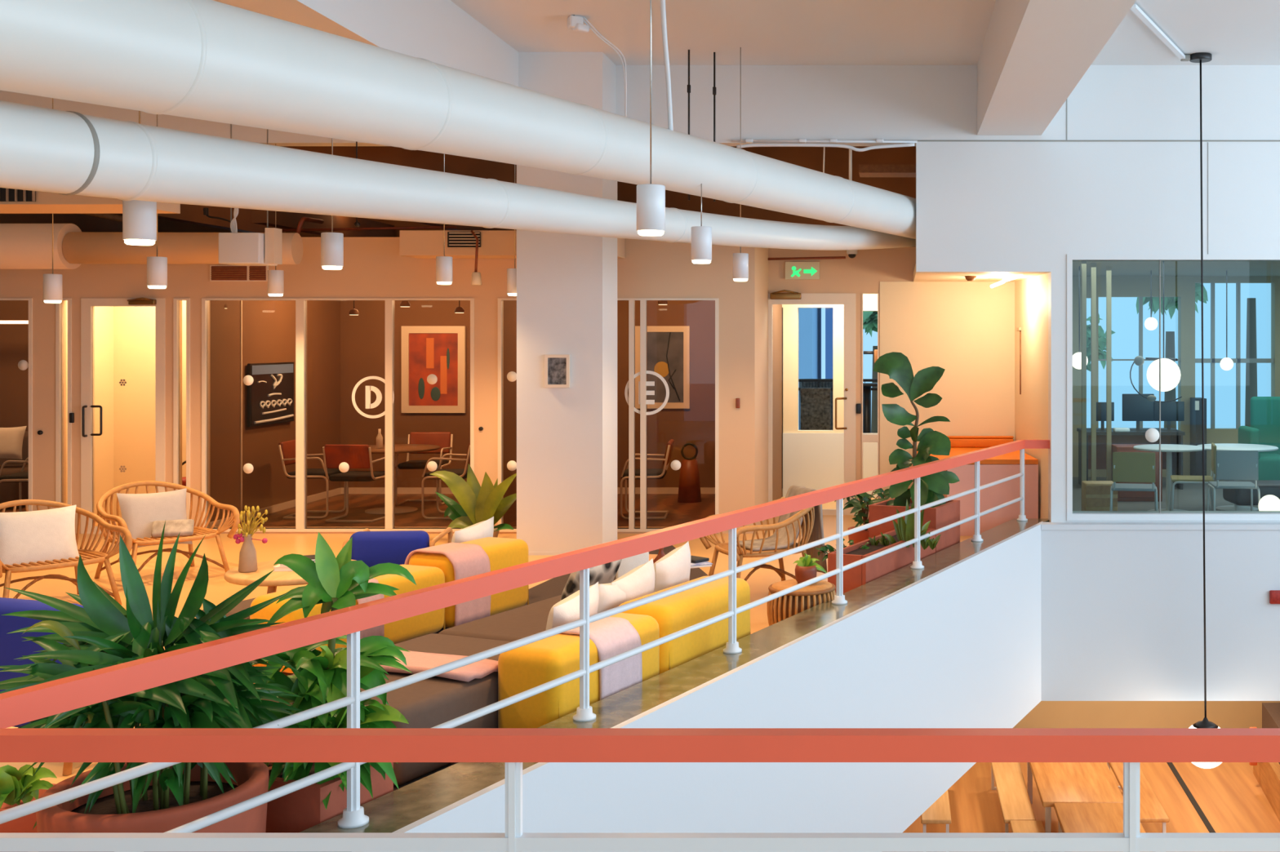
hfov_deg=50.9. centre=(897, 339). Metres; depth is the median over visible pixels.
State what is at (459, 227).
ceiling
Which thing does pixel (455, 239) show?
grille
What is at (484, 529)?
cushion
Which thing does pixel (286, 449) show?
chair
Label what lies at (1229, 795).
floor
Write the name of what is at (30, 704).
guard railing
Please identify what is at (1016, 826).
bench
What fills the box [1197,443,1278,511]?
round table
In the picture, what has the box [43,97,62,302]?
lamp
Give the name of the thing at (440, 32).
beam
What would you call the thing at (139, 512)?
cushion
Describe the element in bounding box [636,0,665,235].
lamp
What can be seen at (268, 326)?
wall
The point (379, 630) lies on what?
throw
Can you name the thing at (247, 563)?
vase
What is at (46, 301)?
diffuser
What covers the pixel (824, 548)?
trailing plant
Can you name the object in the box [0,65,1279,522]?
wall
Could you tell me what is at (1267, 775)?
booth seat
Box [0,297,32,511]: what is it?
window
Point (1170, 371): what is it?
globe lamp
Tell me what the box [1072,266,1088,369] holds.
globe lamp
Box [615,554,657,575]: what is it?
side table
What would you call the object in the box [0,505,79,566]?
cushion
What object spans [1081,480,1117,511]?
crate
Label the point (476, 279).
pendant lamp
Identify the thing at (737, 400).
card reader
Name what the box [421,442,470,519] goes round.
chair
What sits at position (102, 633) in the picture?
potted palm
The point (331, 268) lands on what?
diffuser
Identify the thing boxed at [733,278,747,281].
diffuser
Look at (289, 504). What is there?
baseboard
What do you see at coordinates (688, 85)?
rod
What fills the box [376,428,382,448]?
bottle
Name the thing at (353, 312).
lamp
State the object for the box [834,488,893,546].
leafy shrub
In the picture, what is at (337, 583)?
plant
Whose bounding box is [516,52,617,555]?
column
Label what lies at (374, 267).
wall
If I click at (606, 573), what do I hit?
cushion
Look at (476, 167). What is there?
ceiling
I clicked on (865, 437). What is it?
window
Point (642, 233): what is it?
diffuser
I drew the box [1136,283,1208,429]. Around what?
tree
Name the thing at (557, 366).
print
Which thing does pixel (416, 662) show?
throw
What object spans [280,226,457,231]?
pipe
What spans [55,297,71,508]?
window
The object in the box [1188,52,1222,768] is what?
globe pendant
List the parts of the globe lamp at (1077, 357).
cord, globe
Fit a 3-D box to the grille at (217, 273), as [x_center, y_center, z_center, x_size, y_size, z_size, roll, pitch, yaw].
[-6.695,-0.666,13.075,0.355,0.142,0.014,0,0,0]
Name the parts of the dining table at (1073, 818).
leg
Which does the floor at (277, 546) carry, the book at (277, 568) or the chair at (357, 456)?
the chair at (357, 456)
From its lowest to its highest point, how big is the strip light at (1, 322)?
0.039 m
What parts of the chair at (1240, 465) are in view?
leg frame, seat, backrest, leg frame, post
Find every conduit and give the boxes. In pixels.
[731,138,917,151]
[1130,4,1190,61]
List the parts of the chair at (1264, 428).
armrest, backrest, seat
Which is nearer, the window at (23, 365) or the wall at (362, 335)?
the window at (23, 365)
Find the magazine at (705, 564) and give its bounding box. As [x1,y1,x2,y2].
[690,561,712,568]
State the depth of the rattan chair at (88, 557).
9.59 m
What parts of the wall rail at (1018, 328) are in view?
rod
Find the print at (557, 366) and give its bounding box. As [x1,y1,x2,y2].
[547,357,566,384]
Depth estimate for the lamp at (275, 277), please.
12.34 m
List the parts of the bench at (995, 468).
seat, backrest, backrest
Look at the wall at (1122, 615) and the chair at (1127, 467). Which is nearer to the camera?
the wall at (1122, 615)
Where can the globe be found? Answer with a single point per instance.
(1269, 502)
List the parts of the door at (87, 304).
handle, handle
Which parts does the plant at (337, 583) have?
planter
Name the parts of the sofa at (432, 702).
seat, seat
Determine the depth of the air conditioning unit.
11.72 m
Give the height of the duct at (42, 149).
0.702 m
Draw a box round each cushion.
[0,426,26,459]
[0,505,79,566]
[116,488,192,549]
[451,516,493,543]
[546,582,599,630]
[560,559,622,600]
[596,583,626,613]
[610,558,655,602]
[653,542,690,592]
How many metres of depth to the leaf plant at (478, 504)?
12.51 m
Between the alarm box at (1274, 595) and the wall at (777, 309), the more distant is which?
the wall at (777, 309)
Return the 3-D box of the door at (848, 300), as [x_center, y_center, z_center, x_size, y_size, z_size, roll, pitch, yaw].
[-0.973,0.702,14.415,1.027,2.496,0.250,0,0,0]
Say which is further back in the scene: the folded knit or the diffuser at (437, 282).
the diffuser at (437, 282)
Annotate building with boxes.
[798,307,832,430]
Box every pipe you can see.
[80,213,122,222]
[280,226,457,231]
[295,216,324,234]
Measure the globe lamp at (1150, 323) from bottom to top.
0.780 m
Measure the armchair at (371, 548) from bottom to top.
0.582 m
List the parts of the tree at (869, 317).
crown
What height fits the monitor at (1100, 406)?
0.370 m
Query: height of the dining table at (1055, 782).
0.750 m
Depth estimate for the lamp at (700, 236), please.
8.78 m
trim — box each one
[917,99,1279,253]
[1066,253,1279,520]
[1081,261,1086,481]
[1091,262,1096,480]
[1106,266,1111,480]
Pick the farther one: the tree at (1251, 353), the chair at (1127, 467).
the tree at (1251, 353)
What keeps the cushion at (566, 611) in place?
on the sofa at (432, 702)
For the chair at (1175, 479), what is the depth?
13.81 m
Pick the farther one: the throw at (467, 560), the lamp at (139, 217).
the throw at (467, 560)
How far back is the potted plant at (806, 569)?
8.69 m
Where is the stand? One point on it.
(689, 487)
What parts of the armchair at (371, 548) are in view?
arm frame, backrest, arm frame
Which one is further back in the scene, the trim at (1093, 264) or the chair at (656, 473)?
the trim at (1093, 264)
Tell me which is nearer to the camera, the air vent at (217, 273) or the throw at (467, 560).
the throw at (467, 560)
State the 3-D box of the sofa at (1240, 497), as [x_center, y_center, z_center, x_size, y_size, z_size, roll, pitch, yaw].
[4.025,1.735,13.900,1.000,0.430,0.500,0,0,-3]
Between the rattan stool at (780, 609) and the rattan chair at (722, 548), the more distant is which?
the rattan chair at (722, 548)
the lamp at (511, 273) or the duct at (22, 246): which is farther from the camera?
the duct at (22, 246)
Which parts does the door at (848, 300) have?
handle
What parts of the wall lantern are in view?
arm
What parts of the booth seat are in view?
backrest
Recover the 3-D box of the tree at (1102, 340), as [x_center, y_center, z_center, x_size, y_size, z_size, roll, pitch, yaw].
[3.680,1.162,26.996,1.598,3.576,1.518,0,0,0]
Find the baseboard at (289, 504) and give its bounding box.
[209,487,715,526]
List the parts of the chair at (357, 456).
frame, backrest, seat, frame, arm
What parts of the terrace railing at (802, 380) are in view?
rail, rail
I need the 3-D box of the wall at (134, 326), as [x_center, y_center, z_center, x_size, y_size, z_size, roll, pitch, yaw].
[-7.848,0.575,14.375,1.504,2.750,0.150,0,0,0]
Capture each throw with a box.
[356,577,384,639]
[380,650,497,682]
[404,542,490,626]
[561,617,642,700]
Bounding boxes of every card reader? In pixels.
[69,413,74,422]
[735,398,739,408]
[856,404,861,413]
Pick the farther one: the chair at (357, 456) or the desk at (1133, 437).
the desk at (1133, 437)
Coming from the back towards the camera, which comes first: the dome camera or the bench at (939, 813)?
the bench at (939, 813)
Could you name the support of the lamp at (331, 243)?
hanging from the ceiling at (766, 32)
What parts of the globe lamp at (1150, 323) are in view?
globe, cord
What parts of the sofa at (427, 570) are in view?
seat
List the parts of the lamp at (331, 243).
lamp shade, cord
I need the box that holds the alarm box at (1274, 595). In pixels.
[1269,590,1279,604]
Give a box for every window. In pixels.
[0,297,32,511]
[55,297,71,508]
[173,297,190,519]
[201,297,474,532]
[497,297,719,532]
[862,293,878,498]
[1098,282,1274,429]
[1145,260,1160,512]
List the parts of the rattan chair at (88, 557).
leg, leg, leg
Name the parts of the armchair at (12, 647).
arm frame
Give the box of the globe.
[1257,494,1279,511]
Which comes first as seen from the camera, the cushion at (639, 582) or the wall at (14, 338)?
the cushion at (639, 582)
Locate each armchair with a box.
[0,597,83,776]
[342,527,453,567]
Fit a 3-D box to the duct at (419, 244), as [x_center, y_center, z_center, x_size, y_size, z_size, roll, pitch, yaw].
[-3.767,-0.934,12.828,2.074,0.242,0.524,0,0,0]
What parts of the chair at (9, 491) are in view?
seat, backrest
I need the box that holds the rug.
[267,545,708,791]
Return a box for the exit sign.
[785,262,819,279]
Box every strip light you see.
[0,320,28,324]
[990,274,1022,288]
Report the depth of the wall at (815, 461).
16.17 m
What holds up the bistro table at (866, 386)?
on the floor
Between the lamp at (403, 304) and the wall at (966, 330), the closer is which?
the lamp at (403, 304)
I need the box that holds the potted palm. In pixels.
[0,521,303,833]
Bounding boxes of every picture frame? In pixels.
[401,325,466,413]
[544,354,569,387]
[635,325,689,408]
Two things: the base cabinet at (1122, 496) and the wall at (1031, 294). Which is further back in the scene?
the base cabinet at (1122, 496)
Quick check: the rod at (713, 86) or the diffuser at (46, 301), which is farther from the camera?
the rod at (713, 86)
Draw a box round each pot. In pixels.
[35,762,268,833]
[848,526,868,546]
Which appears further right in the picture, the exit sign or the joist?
the joist
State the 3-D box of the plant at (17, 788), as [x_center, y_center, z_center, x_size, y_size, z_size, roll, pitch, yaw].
[-3.357,1.793,5.050,0.360,0.314,0.300,0,0,0]
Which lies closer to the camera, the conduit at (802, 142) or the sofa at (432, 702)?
the sofa at (432, 702)
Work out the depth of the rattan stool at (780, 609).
8.60 m
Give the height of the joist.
0.088 m
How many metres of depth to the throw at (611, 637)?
6.50 m
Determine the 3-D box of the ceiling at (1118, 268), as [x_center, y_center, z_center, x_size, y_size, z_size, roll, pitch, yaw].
[5.000,-0.950,15.535,7.200,0.100,5.930,0,0,0]
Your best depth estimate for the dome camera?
14.34 m
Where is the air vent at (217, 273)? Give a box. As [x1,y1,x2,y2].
[209,265,268,281]
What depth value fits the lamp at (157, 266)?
10.15 m
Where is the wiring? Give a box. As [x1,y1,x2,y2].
[203,207,230,222]
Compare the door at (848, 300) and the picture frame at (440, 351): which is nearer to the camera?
the door at (848, 300)
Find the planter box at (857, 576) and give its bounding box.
[827,499,941,593]
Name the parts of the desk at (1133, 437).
leg, panel, leg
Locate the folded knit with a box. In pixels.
[151,519,194,537]
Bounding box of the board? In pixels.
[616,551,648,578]
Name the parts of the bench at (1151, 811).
leg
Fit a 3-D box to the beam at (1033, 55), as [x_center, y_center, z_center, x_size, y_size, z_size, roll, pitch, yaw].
[1.060,-2.268,3.675,0.607,0.665,17.350,0,0,0]
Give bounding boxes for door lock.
[37,430,43,435]
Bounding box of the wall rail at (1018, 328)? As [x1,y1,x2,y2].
[1017,327,1021,394]
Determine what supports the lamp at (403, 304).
hanging from the ceiling
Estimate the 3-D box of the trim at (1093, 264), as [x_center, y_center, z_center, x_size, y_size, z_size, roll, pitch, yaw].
[2.308,0.525,15.330,0.051,2.850,0.060,0,0,0]
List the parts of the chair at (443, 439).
arm, frame, seat, backrest, arm, frame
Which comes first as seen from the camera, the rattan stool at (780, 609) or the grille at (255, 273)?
the rattan stool at (780, 609)
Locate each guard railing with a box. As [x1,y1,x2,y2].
[0,440,1049,833]
[0,728,1279,851]
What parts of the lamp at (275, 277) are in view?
lamp shade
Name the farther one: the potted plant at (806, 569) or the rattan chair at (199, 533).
the rattan chair at (199, 533)
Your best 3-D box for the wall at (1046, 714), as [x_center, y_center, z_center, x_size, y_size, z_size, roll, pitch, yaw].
[-0.200,4.466,19.600,17.600,2.767,0.200,0,0,0]
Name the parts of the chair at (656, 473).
arm, seat, arm, frame, backrest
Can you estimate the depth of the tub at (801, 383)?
19.37 m
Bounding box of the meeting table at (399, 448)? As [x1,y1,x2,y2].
[364,444,439,514]
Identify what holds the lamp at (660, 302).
hanging from the ceiling
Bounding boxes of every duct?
[0,0,915,239]
[0,100,915,250]
[0,187,180,213]
[0,223,302,269]
[400,230,625,258]
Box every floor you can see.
[0,477,1258,784]
[902,762,1279,833]
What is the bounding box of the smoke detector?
[964,275,976,280]
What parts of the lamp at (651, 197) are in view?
cord, lamp shade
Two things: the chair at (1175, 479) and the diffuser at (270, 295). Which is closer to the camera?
the diffuser at (270, 295)
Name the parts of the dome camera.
arm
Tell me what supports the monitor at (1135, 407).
on the desk at (1133, 437)
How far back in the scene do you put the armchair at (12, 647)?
5.96 m
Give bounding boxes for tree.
[862,311,877,433]
[868,351,959,553]
[1086,315,1115,371]
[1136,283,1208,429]
[1244,297,1257,426]
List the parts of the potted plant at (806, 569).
pot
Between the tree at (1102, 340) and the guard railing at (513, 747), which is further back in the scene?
the tree at (1102, 340)
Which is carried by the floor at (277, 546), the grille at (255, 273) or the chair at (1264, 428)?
the chair at (1264, 428)
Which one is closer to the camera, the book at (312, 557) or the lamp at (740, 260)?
the book at (312, 557)
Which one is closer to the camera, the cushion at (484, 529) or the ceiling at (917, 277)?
the cushion at (484, 529)
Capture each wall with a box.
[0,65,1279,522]
[0,236,768,533]
[0,300,28,431]
[66,300,113,515]
[113,300,186,517]
[209,300,340,522]
[340,300,715,487]
[391,520,1043,833]
[503,300,516,524]
[768,247,1014,501]
[772,304,782,501]
[782,293,877,497]
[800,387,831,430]
[1012,701,1279,728]
[1014,272,1050,522]
[1040,522,1279,701]
[1072,275,1279,477]
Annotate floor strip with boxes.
[1166,762,1216,833]
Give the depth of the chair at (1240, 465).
13.16 m
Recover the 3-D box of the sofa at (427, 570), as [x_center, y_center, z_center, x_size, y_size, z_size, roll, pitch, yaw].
[-3.374,1.675,8.501,0.810,0.510,2.114,0,0,22]
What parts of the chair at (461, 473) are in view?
frame, arm, seat, arm, backrest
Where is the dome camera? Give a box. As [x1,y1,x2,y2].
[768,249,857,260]
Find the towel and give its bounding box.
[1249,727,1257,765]
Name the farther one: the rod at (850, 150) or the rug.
the rod at (850, 150)
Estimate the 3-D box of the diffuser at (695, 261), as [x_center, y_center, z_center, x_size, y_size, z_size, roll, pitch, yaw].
[-1.326,-0.530,8.840,0.126,0.028,0.126,0,0,0]
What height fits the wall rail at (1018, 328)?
0.722 m
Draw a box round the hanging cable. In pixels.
[660,0,673,130]
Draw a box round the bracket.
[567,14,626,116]
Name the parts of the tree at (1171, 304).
crown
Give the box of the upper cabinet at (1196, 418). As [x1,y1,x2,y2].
[1190,397,1206,475]
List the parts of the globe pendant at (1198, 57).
cord, globe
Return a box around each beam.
[213,0,518,86]
[977,0,1136,135]
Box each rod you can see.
[687,49,690,199]
[712,52,715,201]
[848,148,852,180]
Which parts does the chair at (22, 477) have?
frame, seat, arm, frame, arm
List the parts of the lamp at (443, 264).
lamp shade, cord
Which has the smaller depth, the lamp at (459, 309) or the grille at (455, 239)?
the grille at (455, 239)
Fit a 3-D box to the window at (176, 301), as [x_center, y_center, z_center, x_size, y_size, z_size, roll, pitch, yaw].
[-7.178,0.758,13.124,0.164,2.345,0.072,0,0,0]
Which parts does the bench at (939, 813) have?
leg, leg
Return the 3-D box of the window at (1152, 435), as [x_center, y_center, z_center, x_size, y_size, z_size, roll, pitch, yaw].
[5.128,0.448,12.444,6.943,2.408,0.031,0,0,0]
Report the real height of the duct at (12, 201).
0.157 m
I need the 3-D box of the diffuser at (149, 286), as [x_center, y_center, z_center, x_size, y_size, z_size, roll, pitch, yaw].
[-5.784,-0.413,10.200,0.126,0.028,0.126,0,0,0]
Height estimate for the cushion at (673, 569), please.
0.478 m
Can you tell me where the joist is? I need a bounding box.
[858,164,915,177]
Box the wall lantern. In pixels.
[863,349,877,363]
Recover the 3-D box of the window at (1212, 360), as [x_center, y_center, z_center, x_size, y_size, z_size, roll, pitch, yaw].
[4.105,0.251,18.585,2.505,2.120,0.070,0,0,0]
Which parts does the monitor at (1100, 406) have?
panel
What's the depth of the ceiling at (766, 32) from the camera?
10.95 m
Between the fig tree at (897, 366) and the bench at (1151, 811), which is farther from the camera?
the bench at (1151, 811)
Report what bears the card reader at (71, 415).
attached to the wall at (374, 267)
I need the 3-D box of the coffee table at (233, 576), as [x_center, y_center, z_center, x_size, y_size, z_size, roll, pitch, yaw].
[-4.080,1.752,8.850,0.860,0.404,0.860,0,0,0]
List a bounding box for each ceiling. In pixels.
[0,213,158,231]
[115,146,915,247]
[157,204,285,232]
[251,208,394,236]
[281,146,516,183]
[416,222,488,230]
[450,0,1279,65]
[913,264,1047,281]
[1072,261,1279,275]
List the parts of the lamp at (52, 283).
lamp shade, cord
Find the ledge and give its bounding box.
[298,519,1048,833]
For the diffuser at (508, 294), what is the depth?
11.84 m
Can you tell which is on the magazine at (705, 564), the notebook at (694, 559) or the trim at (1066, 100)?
the notebook at (694, 559)
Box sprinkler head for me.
[354,141,359,226]
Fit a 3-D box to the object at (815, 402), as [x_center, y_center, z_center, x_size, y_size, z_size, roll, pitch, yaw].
[-1.113,1.315,17.650,0.432,1.310,0.600,0,0,0]
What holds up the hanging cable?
attached to the duct at (212, 60)
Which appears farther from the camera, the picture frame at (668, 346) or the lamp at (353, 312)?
the picture frame at (668, 346)
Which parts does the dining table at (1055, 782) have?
leg, leg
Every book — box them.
[273,564,293,571]
[304,555,315,561]
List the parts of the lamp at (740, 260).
lamp shade, cord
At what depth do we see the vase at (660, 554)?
9.03 m
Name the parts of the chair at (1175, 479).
leg frame, seat, leg frame, backrest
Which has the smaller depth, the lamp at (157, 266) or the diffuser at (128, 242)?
the diffuser at (128, 242)
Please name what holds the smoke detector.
attached to the ceiling at (917, 277)
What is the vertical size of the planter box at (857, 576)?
0.808 m
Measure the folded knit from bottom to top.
0.122 m
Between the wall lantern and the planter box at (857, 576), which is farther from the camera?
the wall lantern
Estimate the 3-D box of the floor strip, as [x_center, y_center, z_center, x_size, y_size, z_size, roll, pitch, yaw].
[3.748,5.846,16.590,0.070,0.008,3.147,0,0,0]
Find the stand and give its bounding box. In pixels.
[677,443,701,502]
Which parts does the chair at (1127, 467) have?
leg frame, backrest, seat, leg frame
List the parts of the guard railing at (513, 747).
post, rail, rail, post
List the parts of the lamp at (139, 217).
lamp shade, cord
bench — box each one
[916,435,1038,536]
[920,790,951,833]
[991,762,1035,833]
[1009,820,1044,833]
[1106,762,1169,833]
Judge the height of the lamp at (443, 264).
2.110 m
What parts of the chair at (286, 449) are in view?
backrest, frame, arm, seat, arm, frame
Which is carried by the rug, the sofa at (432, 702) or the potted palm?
the sofa at (432, 702)
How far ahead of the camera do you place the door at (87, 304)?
13.09 m
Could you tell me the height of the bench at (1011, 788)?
0.450 m
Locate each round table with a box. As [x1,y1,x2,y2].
[1133,444,1205,511]
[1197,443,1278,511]
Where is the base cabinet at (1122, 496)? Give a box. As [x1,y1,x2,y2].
[1111,444,1162,502]
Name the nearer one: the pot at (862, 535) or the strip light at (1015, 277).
the pot at (862, 535)
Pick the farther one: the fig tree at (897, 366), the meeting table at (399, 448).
the meeting table at (399, 448)
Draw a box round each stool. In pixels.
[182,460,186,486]
[767,579,835,626]
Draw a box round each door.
[80,297,164,533]
[768,289,855,515]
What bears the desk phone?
on the desk at (1133, 437)
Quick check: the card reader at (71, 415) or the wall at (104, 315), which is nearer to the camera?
the card reader at (71, 415)
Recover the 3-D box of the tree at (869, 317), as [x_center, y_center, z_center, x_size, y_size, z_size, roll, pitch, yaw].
[-0.495,0.901,26.974,1.468,4.099,1.438,0,0,0]
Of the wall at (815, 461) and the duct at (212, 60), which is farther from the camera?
the wall at (815, 461)
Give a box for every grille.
[0,187,35,201]
[210,266,247,279]
[248,266,266,279]
[447,231,480,247]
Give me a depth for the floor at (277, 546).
12.50 m
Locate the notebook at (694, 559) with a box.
[690,555,709,563]
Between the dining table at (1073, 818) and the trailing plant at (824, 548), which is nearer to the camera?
the trailing plant at (824, 548)
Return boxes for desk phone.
[1113,427,1129,432]
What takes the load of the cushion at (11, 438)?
on the chair at (9, 491)
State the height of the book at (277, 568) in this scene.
0.030 m
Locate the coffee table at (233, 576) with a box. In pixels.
[224,559,355,594]
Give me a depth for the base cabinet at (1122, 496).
15.70 m
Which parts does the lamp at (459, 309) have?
lamp shade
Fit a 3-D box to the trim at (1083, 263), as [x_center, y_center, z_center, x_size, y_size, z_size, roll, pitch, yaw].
[2.093,0.525,14.630,0.049,2.850,0.060,0,0,0]
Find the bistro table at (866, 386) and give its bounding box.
[862,382,877,433]
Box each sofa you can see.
[202,537,528,673]
[262,576,751,786]
[1222,480,1279,511]
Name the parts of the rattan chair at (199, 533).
leg, leg, rail, leg, leg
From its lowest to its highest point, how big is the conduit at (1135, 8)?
0.050 m
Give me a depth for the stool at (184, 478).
13.83 m
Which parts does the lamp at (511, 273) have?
lamp shade, cord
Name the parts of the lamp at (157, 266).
lamp shade, cord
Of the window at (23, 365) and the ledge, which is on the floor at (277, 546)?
the ledge
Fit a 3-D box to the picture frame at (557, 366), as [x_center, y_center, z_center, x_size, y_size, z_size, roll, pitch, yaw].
[-3.065,0.284,11.770,0.224,0.298,0.029,0,0,0]
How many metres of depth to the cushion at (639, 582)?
7.39 m
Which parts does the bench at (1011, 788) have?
leg, leg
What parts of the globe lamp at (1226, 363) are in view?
cord, globe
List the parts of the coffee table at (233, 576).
leg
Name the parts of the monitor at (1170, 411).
panel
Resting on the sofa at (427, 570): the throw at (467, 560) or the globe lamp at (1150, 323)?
the throw at (467, 560)
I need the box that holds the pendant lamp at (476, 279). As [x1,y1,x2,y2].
[471,230,481,284]
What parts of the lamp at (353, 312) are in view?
lamp shade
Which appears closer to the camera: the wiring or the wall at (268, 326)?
the wiring
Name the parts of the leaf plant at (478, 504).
pot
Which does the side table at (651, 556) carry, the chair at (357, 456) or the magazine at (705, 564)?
the magazine at (705, 564)
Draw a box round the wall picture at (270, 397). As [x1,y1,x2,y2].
[247,362,293,426]
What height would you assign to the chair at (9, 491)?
0.810 m
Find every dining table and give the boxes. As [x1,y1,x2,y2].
[1026,762,1123,833]
[1053,803,1145,833]
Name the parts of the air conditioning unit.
casing, panel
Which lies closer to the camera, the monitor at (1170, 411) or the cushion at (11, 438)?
the cushion at (11, 438)
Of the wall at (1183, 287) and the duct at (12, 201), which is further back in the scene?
the wall at (1183, 287)
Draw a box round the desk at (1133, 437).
[1076,427,1185,489]
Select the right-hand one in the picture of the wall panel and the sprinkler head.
the sprinkler head
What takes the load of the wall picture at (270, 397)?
attached to the wall at (268, 326)
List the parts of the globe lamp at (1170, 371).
ring arm, globe, cord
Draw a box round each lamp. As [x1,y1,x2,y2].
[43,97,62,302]
[122,111,156,245]
[146,114,167,288]
[267,143,284,296]
[320,137,343,270]
[348,300,359,315]
[400,300,410,306]
[435,153,452,284]
[454,300,464,313]
[506,164,516,296]
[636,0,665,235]
[657,300,667,305]
[690,183,711,263]
[733,47,748,281]
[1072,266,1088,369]
[1129,261,1182,402]
[1144,270,1157,330]
[1220,270,1233,370]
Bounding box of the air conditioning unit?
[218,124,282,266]
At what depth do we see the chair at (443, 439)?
15.61 m
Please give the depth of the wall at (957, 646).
8.03 m
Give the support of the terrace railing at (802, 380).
on the floor
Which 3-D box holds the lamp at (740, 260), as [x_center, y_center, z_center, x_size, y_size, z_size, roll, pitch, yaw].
[-1.392,-1.560,11.600,0.140,2.081,0.140,0,0,0]
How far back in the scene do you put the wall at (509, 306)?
13.73 m
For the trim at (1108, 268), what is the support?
on the floor at (277, 546)
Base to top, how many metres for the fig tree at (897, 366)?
1.845 m
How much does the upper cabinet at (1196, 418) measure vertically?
1.131 m
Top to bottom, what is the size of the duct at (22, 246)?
0.430 m
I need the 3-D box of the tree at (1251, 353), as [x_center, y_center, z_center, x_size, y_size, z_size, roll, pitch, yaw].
[6.650,0.169,24.436,1.703,5.563,1.962,0,0,-18]
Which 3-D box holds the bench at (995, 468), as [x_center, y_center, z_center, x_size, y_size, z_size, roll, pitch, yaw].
[0.798,1.509,13.715,1.204,0.882,1.530,0,0,0]
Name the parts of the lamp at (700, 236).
lamp shade, cord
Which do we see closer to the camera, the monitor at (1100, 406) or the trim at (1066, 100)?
the trim at (1066, 100)
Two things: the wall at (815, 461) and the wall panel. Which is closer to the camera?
the wall panel
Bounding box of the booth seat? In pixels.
[1253,702,1279,822]
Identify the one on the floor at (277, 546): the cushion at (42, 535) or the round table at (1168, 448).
the round table at (1168, 448)
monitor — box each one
[1096,402,1114,430]
[1122,394,1154,430]
[1154,401,1184,430]
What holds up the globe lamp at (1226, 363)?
hanging from the ceiling at (1118, 268)
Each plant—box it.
[0,764,57,833]
[250,532,416,833]
[430,463,516,537]
[793,553,826,583]
[816,538,869,561]
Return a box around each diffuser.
[44,300,61,302]
[124,239,155,245]
[147,285,166,288]
[268,293,283,296]
[322,266,342,270]
[436,281,451,284]
[507,293,516,296]
[637,230,663,235]
[692,259,711,263]
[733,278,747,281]
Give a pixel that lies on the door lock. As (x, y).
(40, 432)
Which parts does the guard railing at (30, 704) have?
post, post, post, post, post, post, post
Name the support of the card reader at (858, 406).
attached to the wall at (966, 330)
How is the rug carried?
on the floor at (277, 546)
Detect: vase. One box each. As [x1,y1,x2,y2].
[233,505,267,573]
[653,547,665,563]
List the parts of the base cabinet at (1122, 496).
door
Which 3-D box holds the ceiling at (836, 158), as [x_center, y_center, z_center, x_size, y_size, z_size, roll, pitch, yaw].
[-6.150,-1.700,17.000,15.700,1.800,0.200,0,0,0]
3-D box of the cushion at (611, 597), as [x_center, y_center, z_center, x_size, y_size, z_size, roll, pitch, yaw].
[-1.645,1.510,7.232,0.237,0.377,0.400,0,0,18]
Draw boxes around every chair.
[0,431,28,507]
[0,457,28,511]
[0,499,132,604]
[93,480,239,578]
[278,440,346,519]
[322,444,385,522]
[395,431,453,506]
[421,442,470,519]
[620,439,674,519]
[699,497,814,581]
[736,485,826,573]
[1110,452,1158,511]
[1169,443,1216,511]
[1206,450,1260,511]
[1238,396,1279,480]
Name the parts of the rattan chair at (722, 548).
leg, leg, leg, leg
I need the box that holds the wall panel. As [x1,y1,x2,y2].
[240,300,242,511]
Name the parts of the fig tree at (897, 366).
stem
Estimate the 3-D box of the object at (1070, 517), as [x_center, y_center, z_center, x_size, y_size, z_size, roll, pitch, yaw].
[5.103,0.453,12.344,6.994,2.522,0.012,0,0,0]
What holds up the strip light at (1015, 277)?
attached to the ceiling at (917, 277)
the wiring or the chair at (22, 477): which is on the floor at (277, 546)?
the chair at (22, 477)
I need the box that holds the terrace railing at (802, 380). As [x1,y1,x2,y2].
[798,378,877,430]
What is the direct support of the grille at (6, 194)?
attached to the duct at (12, 201)

